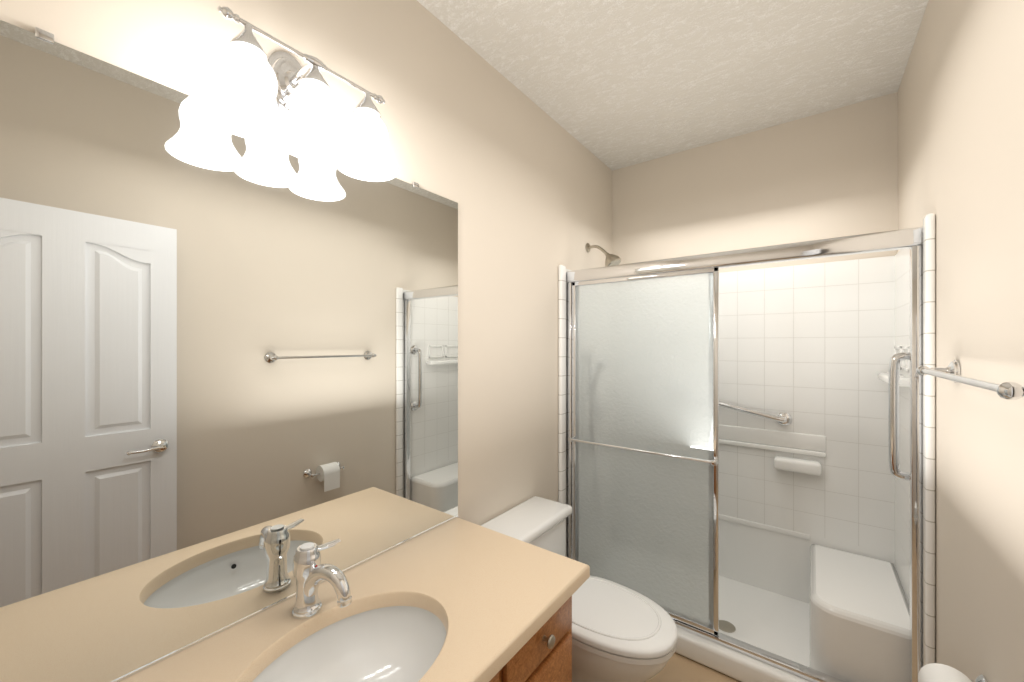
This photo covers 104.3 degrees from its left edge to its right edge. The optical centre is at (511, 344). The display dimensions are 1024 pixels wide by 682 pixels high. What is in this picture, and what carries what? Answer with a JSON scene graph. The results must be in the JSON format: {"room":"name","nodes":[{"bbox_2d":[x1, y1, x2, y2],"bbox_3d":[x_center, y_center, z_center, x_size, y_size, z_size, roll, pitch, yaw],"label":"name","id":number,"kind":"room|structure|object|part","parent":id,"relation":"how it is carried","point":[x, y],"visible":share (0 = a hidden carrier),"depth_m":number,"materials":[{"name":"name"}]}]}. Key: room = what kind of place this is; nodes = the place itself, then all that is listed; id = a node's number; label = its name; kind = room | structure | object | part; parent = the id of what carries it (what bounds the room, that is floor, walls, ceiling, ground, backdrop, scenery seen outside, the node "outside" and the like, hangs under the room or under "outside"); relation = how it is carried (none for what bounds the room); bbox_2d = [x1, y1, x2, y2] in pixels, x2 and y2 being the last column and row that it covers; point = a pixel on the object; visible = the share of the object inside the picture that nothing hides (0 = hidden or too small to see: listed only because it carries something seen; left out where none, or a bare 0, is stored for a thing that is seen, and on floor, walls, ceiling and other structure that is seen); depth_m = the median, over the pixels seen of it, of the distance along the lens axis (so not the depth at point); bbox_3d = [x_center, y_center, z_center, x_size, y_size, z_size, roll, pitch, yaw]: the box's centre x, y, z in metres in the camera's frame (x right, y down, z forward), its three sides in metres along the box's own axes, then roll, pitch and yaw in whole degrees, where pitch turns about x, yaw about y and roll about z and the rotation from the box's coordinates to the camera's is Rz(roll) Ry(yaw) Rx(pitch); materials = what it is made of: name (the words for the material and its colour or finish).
{"room":"bathroom","nodes":[
{"label":"bathroom","id":0,"kind":"room"},
{"bbox_2d":[0,0,611,525],"bbox_3d":[-0.200,0.110,1.769,0.100,2.780,3.185,0,0,37],"label":"wall","id":1,"kind":"structure","parent":0,"point":[516,174],"depth_m":1.71,"materials":[{"name":"beige paint"}]},
{"bbox_2d":[0,20,457,681],"bbox_3d":[-0.637,0.056,1.095,0.010,1.306,1.374,0,0,37],"label":"mirror","id":2,"kind":"object","parent":1,"relation":"attached to","point":[228,374],"visible":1,"depth_m":0.93,"materials":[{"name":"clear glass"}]},
{"bbox_2d":[200,5,397,181],"bbox_3d":[-0.534,-0.659,1.047,0.233,0.311,0.476,0,0,37],"label":"sconce","id":3,"kind":"object","parent":1,"relation":"attached to","point":[255,94],"visible":1,"depth_m":0.98,"materials":[{"name":"white glass"}]},
{"bbox_2d":[586,243,620,265],"bbox_3d":[0.585,-0.570,2.540,0.222,0.190,0.104,0,0,37],"label":"shower head","id":4,"kind":"object","parent":1,"relation":"attached to","point":[611,259],"visible":0.94,"depth_m":2.49},
{"bbox_2d":[417,0,928,170],"bbox_3d":[0.447,-1.310,1.281,1.720,0.060,3.185,0,0,37],"label":"ceiling","id":5,"kind":"structure","parent":0,"point":[612,85],"depth_m":1.79,"materials":[{"name":"white paint"}]},
{"bbox_2d":[647,652,739,681],"bbox_3d":[0.447,1.530,1.281,1.720,0.060,3.185,0,0,37],"label":"floor","id":6,"kind":"structure","parent":0,"point":[679,668],"depth_m":1.82,"materials":[{"name":"beige tile"}]},
{"bbox_2d":[484,573,589,681],"bbox_3d":[-0.408,1.125,0.911,0.595,0.750,1.357,0,0,37],"label":"bathroom vanity","id":7,"kind":"object","parent":6,"relation":"on","point":[545,655],"depth_m":1.14,"materials":[{"name":"brown wood"}]},
{"bbox_2d":[120,517,589,681],"bbox_3d":[-0.401,0.730,0.918,0.598,0.040,1.376,0,0,37],"label":"countertop","id":8,"kind":"structure","parent":7,"relation":"on","point":[495,587],"depth_m":1.10,"materials":[{"name":"beige stone"}]},
{"bbox_2d":[284,539,355,628],"bbox_3d":[-0.486,0.625,1.048,0.207,0.169,0.120,0,0,37],"label":"faucet","id":9,"kind":"object","parent":8,"relation":"on","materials":[{"name":"silver metal"}]},
{"bbox_2d":[228,589,459,681],"bbox_3d":[-0.371,0.819,0.918,0.382,0.163,0.507,0,0,37],"label":"sink","id":10,"kind":"object","parent":8,"relation":"in","point":[388,637],"depth_m":1.09,"materials":[{"name":"white ceramic"}]},
{"bbox_2d":[481,496,677,681],"bbox_3d":[0.283,1.144,1.671,0.776,0.712,0.486,0,0,37],"label":"toilet","id":11,"kind":"object","parent":6,"relation":"on","point":[621,633],"visible":0.46,"depth_m":1.53,"materials":[{"name":"white ceramic"}]},
{"bbox_3d":[0.369,1.077,1.606,0.560,0.057,0.392,0,0,37],"label":"seat","id":12,"kind":"part","parent":11,"relation":"part of","materials":[{"name":"white plastic"}]},
{"bbox_2d":[558,213,935,681],"bbox_3d":[1.107,0.519,2.157,1.518,1.962,0.789,0,0,37],"label":"shower","id":13,"kind":"object","parent":6,"relation":"on","point":[746,475],"visible":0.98,"depth_m":2.08,"materials":[{"name":"plastic"}]},
{"bbox_3d":[0.662,0.500,2.099,0.734,1.689,0.005,0,0,37],"label":"door glass","id":14,"kind":"part","parent":13,"relation":"part of","materials":[{"name":"clear glass"}]},
{"bbox_2d":[612,92,897,272],"bbox_3d":[1.375,0.110,2.513,1.520,2.780,0.100,0,0,37],"label":"wall","id":15,"kind":"structure","parent":0,"point":[829,174],"depth_m":2.34,"materials":[{"name":"beige paint"}]},
{"bbox_2d":[898,0,1023,681],"bbox_3d":[1.094,0.110,0.794,0.100,2.780,3.185,0,0,37],"label":"wall","id":16,"kind":"structure","parent":0,"point":[961,132],"depth_m":1.06,"materials":[{"name":"beige paint"}]},
{"bbox_2d":[918,663,986,681],"bbox_3d":[1.066,0.884,0.947,0.126,0.162,0.261,0,0,37],"label":"toilet paper holder","id":17,"kind":"object","parent":16,"relation":"attached to","point":[934,672],"visible":1,"depth_m":0.98,"materials":[{"name":"silver metal"}]},
{"bbox_2d":[916,360,1023,399],"bbox_3d":[1.088,0.080,0.943,0.087,0.068,0.743,0,0,37],"label":"towel rail","id":18,"kind":"object","parent":16,"relation":"attached to","point":[1004,390],"visible":1,"depth_m":0.83,"materials":[{"name":"silver metal"}]}
]}

